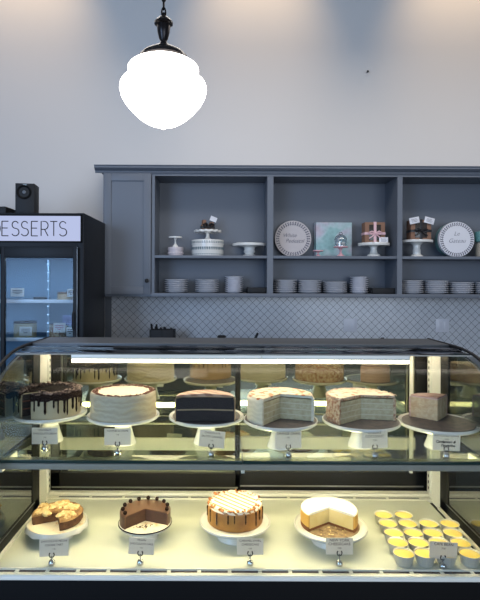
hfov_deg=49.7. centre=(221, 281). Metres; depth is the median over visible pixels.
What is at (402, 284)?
plate
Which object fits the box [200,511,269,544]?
cake stand
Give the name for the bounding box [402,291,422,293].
plate
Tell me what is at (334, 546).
price card
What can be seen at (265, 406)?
cake
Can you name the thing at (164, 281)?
plate
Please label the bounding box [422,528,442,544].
cup
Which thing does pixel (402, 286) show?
plate
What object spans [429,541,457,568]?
price card
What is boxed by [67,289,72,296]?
price card
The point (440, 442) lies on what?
price card
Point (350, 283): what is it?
plate
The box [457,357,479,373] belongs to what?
countertop
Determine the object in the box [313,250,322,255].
cake stand
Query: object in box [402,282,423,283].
plate
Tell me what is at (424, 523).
cup
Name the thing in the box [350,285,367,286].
plate
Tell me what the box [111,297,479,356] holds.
backsplash
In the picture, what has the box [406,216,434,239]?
gift box
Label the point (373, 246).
cake stand
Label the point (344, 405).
cake
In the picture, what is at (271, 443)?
cake stand
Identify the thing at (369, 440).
price card
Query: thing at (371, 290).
tray
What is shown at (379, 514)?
cup
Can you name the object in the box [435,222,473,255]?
platter
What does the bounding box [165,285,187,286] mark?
plate
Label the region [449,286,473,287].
plate
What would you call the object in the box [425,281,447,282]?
plate
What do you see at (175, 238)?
cake stand
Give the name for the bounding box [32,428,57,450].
price card
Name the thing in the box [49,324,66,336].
cake
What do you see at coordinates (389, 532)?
cup
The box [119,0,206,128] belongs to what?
pendant lamp
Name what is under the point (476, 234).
canister
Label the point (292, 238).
platter
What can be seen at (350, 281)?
plate
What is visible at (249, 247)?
cake stand
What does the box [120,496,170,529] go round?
cake
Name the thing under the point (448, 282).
plate
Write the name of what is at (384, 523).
cup
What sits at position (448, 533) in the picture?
cup
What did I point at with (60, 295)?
cake
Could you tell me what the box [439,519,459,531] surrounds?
cup
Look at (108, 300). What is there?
trim
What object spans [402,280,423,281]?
plate
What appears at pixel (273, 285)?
plate
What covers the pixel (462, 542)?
cup
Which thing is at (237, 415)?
cake board
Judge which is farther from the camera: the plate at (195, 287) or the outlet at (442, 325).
the outlet at (442, 325)
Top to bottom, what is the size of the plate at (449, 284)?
0.016 m
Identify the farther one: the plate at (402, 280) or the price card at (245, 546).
the plate at (402, 280)
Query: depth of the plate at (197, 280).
4.21 m
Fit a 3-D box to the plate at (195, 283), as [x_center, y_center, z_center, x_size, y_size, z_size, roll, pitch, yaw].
[-0.123,0.020,4.271,0.196,0.016,0.196,0,0,6]
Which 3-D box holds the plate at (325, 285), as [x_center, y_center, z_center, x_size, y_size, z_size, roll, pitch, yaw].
[0.930,0.038,4.269,0.196,0.016,0.196,0,0,-27]
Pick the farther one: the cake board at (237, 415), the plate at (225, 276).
the plate at (225, 276)
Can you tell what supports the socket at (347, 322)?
attached to the outlet at (350, 324)
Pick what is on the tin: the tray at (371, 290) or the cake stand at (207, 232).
the cake stand at (207, 232)
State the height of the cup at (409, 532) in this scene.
0.038 m
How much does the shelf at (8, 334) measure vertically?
0.012 m
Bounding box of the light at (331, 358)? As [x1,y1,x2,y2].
[15,353,469,363]
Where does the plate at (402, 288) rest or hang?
on the plate at (402, 290)
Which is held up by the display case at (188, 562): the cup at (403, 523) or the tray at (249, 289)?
the cup at (403, 523)
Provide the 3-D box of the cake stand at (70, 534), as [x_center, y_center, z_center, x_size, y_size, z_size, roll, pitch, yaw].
[-0.606,0.905,1.905,0.226,0.055,0.226,0,0,0]
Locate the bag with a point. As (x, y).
(205, 225)
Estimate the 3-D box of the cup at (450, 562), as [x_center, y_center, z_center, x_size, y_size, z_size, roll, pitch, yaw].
[0.745,0.919,1.724,0.070,0.038,0.070,0,0,-30]
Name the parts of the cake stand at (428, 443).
plate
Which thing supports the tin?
on the upper cabinet
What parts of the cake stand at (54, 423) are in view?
plate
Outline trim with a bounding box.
[105,297,111,336]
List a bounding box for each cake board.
[28,514,84,534]
[118,518,171,534]
[173,411,239,424]
[245,415,316,428]
[306,524,359,537]
[323,414,399,429]
[402,414,475,431]
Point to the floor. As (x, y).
(469, 503)
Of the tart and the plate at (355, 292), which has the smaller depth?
the tart
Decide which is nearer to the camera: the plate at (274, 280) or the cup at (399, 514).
the cup at (399, 514)
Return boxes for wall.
[0,0,479,336]
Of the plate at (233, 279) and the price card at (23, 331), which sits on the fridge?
the price card at (23, 331)
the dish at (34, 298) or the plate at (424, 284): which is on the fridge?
the dish at (34, 298)
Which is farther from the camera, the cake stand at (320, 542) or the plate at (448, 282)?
the plate at (448, 282)
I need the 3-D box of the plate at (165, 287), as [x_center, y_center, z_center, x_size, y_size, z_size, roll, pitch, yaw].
[-0.376,0.049,4.271,0.196,0.016,0.196,0,0,34]
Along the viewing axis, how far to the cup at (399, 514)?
2.01 m
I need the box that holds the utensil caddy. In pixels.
[149,324,175,337]
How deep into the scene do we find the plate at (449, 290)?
4.20 m
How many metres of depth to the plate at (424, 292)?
4.20 m
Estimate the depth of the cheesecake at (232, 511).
1.85 m
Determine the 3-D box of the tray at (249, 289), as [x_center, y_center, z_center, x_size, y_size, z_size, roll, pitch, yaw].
[0.281,0.068,4.200,0.158,0.046,0.120,0,0,0]
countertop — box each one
[456,357,479,492]
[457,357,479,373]
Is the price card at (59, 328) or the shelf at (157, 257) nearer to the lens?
the price card at (59, 328)
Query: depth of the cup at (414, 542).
1.79 m
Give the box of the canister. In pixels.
[474,231,479,256]
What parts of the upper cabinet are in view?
door, crown moulding, rail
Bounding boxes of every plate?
[164,281,187,282]
[165,279,187,280]
[165,283,187,284]
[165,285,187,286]
[165,287,187,288]
[166,289,187,290]
[166,290,186,292]
[195,283,218,284]
[195,285,218,286]
[195,287,218,288]
[195,289,217,290]
[196,291,217,292]
[197,280,217,281]
[225,276,242,277]
[225,278,241,280]
[225,280,241,282]
[273,285,294,287]
[273,287,296,288]
[273,289,296,290]
[273,291,296,292]
[274,280,296,281]
[274,282,295,283]
[275,284,295,285]
[297,287,319,289]
[297,289,320,290]
[298,280,321,281]
[298,282,320,283]
[298,284,320,285]
[298,291,320,292]
[299,286,319,287]
[323,287,345,289]
[323,289,346,291]
[323,291,346,293]
[324,282,345,283]
[324,284,345,285]
[325,285,345,287]
[349,287,367,288]
[350,277,367,278]
[350,279,367,280]
[350,281,368,282]
[350,283,367,284]
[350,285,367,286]
[350,289,367,290]
[350,291,368,293]
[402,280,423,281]
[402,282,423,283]
[402,284,423,285]
[402,286,423,287]
[402,288,423,289]
[402,290,422,291]
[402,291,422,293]
[424,284,448,285]
[424,286,448,287]
[424,288,448,289]
[424,290,448,291]
[424,292,447,293]
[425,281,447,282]
[448,282,473,283]
[449,284,473,285]
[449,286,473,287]
[449,288,473,289]
[449,290,473,291]
[449,292,473,293]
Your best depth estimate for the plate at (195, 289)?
4.20 m
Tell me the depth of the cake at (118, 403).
1.84 m
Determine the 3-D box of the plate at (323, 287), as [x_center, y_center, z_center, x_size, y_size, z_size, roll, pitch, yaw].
[0.932,0.054,4.268,0.196,0.016,0.196,0,0,-23]
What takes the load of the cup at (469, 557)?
on the display case at (188, 562)
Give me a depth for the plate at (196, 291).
4.20 m
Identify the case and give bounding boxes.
[0,206,14,212]
[0,336,479,599]
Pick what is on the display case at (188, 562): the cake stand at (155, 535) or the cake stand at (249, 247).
the cake stand at (155, 535)
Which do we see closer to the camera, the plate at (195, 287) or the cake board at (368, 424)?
the cake board at (368, 424)
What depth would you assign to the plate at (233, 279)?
4.21 m
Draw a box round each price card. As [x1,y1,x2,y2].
[10,288,23,298]
[19,327,31,337]
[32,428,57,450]
[39,538,68,565]
[53,323,65,336]
[63,315,71,336]
[66,327,72,335]
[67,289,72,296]
[104,428,130,454]
[128,537,154,565]
[198,429,224,456]
[237,538,262,566]
[275,431,300,457]
[326,538,352,566]
[362,430,387,458]
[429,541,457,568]
[432,434,459,458]
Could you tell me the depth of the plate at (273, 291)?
4.20 m
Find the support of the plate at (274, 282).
on the plate at (275, 284)
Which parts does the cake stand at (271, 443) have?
plate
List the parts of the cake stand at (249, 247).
plate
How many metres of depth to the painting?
4.32 m
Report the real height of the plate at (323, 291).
0.016 m
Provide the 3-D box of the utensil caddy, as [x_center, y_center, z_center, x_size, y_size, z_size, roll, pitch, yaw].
[-0.479,0.482,4.200,0.203,0.291,0.120,0,0,0]
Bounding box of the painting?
[314,222,351,255]
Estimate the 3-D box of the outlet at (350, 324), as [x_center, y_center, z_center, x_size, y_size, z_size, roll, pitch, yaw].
[1.094,0.367,4.413,0.116,0.114,0.009,0,0,0]
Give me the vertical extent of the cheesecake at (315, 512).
0.062 m
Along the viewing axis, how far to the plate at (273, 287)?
4.20 m
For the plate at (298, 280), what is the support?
on the plate at (298, 282)
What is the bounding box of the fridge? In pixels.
[0,213,104,513]
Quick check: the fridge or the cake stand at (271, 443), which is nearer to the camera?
the cake stand at (271, 443)
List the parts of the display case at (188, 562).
frame trim, frame, panel, door, door rail, mirror pane, shelf rail, rail, rail, panel, mirror pane, door rail, door, panel, panel, frame, frame trim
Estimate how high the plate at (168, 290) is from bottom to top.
0.016 m
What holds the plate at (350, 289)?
on the plate at (355, 292)
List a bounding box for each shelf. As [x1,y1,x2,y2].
[6,298,56,299]
[6,332,72,337]
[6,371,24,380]
[155,255,266,259]
[273,256,396,260]
[402,256,479,260]
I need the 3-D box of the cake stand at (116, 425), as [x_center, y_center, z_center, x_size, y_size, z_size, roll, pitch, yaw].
[-0.367,0.544,1.930,0.267,0.108,0.267,0,0,0]
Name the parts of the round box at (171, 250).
lid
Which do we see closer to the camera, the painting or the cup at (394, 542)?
the cup at (394, 542)
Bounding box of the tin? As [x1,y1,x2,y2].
[191,239,223,254]
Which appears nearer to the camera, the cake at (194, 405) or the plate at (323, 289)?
the cake at (194, 405)
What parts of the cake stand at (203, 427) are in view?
plate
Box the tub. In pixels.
[149,329,175,337]
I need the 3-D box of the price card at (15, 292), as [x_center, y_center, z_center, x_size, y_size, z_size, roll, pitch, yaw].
[-1.407,0.084,3.561,0.093,0.084,0.026,0,0,0]
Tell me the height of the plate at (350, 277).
0.018 m
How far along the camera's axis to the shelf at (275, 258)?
4.10 m
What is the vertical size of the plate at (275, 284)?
0.016 m
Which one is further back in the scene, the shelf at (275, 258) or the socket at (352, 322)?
the socket at (352, 322)
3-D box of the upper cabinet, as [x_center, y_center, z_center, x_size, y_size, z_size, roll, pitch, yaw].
[0.754,-0.394,4.229,3.513,1.031,0.378,0,0,0]
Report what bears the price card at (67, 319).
on the fridge
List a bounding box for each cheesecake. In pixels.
[207,489,262,532]
[300,496,357,532]
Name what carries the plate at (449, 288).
on the plate at (449, 290)
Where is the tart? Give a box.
[32,499,82,530]
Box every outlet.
[344,318,356,331]
[436,319,448,331]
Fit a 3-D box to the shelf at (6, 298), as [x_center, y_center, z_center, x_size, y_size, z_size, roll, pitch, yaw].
[-1.571,0.131,3.772,1.180,0.012,0.455,0,0,0]
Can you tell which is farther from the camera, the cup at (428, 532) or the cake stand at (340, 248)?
the cake stand at (340, 248)
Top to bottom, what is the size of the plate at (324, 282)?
0.016 m
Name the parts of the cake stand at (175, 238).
plate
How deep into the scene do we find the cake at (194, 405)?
1.85 m
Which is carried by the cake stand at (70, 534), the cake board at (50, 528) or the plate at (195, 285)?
the cake board at (50, 528)
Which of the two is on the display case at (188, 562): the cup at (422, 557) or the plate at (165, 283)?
the cup at (422, 557)
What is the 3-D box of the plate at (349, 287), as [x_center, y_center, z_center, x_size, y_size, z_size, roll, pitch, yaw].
[1.128,0.051,4.271,0.152,0.018,0.152,0,0,19]
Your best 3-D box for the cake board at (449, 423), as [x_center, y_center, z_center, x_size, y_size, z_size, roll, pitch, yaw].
[0.792,0.514,1.900,0.252,0.003,0.252,0,0,0]
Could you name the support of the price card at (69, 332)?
on the fridge
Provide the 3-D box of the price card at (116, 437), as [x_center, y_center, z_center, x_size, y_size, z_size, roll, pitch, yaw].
[-0.362,0.553,1.797,0.092,0.090,0.023,0,0,0]
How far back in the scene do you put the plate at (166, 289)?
4.21 m
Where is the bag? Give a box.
[200,216,216,228]
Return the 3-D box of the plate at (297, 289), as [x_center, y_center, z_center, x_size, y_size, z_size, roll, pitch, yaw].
[0.720,0.069,4.269,0.196,0.016,0.196,0,0,10]
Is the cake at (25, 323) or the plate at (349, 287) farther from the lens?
the plate at (349, 287)
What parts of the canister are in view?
lid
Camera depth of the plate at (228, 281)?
4.22 m
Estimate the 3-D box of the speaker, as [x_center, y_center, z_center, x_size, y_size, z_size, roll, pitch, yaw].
[-1.383,-0.575,3.678,0.130,0.227,0.145,0,0,-7]
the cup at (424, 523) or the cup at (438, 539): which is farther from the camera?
the cup at (424, 523)
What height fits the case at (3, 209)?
0.052 m
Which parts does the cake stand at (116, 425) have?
plate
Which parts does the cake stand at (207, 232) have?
plate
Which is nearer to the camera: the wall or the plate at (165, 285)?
the plate at (165, 285)
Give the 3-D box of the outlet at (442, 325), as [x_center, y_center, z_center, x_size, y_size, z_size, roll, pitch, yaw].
[1.879,0.371,4.413,0.116,0.114,0.009,0,0,0]
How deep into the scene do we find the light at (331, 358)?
1.90 m
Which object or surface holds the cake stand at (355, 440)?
on the display case at (188, 562)
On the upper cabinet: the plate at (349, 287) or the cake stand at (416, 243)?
the cake stand at (416, 243)
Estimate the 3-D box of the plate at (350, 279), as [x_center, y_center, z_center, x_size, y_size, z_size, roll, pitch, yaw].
[1.131,-0.017,4.270,0.152,0.018,0.152,0,0,40]
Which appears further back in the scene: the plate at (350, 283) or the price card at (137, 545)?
the plate at (350, 283)
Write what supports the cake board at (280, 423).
on the cake stand at (271, 443)
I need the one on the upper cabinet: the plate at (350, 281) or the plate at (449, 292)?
the plate at (449, 292)
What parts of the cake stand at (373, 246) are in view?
plate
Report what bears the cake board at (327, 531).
on the cake stand at (320, 542)
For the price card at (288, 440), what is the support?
on the display case at (188, 562)
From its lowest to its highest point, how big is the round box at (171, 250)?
0.075 m
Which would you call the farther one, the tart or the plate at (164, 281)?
the plate at (164, 281)
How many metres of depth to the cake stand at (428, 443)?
1.83 m
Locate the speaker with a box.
[15,183,38,212]
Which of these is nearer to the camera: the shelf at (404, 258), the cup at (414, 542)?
the cup at (414, 542)
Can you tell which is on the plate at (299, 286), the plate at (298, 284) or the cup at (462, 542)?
the plate at (298, 284)
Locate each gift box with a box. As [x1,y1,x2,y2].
[361,222,387,242]
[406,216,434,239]
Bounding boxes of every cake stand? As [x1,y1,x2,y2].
[12,405,86,442]
[25,512,87,539]
[86,410,158,446]
[119,521,170,540]
[169,236,181,246]
[169,409,243,444]
[194,229,220,238]
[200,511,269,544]
[232,242,265,255]
[243,414,317,450]
[294,514,367,549]
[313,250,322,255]
[322,413,400,448]
[333,246,347,255]
[358,242,389,255]
[397,413,479,450]
[402,239,432,255]
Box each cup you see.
[374,510,392,524]
[378,518,397,534]
[383,527,403,542]
[387,537,408,554]
[393,547,414,567]
[394,510,412,524]
[398,518,417,530]
[403,527,423,542]
[408,537,428,551]
[414,547,434,567]
[419,519,438,530]
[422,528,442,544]
[428,537,448,543]
[437,557,455,567]
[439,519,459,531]
[443,528,463,541]
[450,537,471,554]
[458,547,479,567]
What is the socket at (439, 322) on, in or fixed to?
attached to the outlet at (442, 325)
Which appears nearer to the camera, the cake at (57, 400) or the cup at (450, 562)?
the cup at (450, 562)
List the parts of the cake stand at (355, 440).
plate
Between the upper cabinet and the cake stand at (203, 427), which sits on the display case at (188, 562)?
the cake stand at (203, 427)
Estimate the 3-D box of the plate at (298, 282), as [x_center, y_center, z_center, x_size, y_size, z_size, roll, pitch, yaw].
[0.722,0.008,4.270,0.196,0.016,0.196,0,0,-32]
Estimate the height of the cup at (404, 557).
0.038 m
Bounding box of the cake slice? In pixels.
[409,393,446,420]
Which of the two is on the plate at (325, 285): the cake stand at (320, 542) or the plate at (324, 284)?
the plate at (324, 284)
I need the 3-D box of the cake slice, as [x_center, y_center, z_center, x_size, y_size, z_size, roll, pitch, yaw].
[0.788,0.470,1.980,0.106,0.085,0.106,0,0,42]
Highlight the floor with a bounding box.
[0,493,479,529]
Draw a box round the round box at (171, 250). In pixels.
[168,247,183,254]
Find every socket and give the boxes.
[346,321,349,328]
[351,321,354,328]
[438,321,441,329]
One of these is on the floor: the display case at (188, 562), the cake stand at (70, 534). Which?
the display case at (188, 562)
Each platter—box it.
[275,221,310,255]
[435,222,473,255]
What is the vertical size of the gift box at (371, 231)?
0.173 m
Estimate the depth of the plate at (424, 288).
4.20 m
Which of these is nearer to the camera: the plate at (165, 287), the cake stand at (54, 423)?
the cake stand at (54, 423)
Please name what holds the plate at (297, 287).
on the plate at (297, 289)
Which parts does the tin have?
lid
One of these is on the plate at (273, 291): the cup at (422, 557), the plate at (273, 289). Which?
the plate at (273, 289)
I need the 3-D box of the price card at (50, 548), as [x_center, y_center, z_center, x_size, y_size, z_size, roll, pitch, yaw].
[-0.554,0.890,1.709,0.094,0.086,0.023,0,0,-6]
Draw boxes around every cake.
[13,320,36,337]
[16,381,82,419]
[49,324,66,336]
[57,292,72,299]
[90,384,155,422]
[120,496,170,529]
[175,390,235,421]
[247,387,314,425]
[325,387,396,424]
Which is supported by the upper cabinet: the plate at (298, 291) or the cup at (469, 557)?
the plate at (298, 291)
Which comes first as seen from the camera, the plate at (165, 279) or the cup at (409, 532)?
the cup at (409, 532)
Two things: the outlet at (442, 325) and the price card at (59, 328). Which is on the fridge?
the price card at (59, 328)
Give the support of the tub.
in the utensil caddy
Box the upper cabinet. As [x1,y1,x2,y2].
[94,164,479,297]
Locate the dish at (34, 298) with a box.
[33,297,49,299]
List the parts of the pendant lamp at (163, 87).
globe, chain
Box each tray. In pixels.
[247,287,266,292]
[368,288,394,293]
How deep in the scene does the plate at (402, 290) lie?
4.20 m
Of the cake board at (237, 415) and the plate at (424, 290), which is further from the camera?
the plate at (424, 290)
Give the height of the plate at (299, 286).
0.016 m
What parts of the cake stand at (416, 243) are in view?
plate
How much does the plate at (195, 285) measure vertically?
0.016 m
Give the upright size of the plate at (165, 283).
0.016 m
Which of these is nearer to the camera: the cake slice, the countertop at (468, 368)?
the cake slice
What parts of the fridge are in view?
price rail, price rail, door, price rail, sign panel, sign frame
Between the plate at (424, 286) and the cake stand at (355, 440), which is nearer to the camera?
the cake stand at (355, 440)
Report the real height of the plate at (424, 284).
0.016 m
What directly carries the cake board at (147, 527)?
on the cake stand at (155, 535)
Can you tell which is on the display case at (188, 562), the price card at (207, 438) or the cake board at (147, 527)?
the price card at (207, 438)

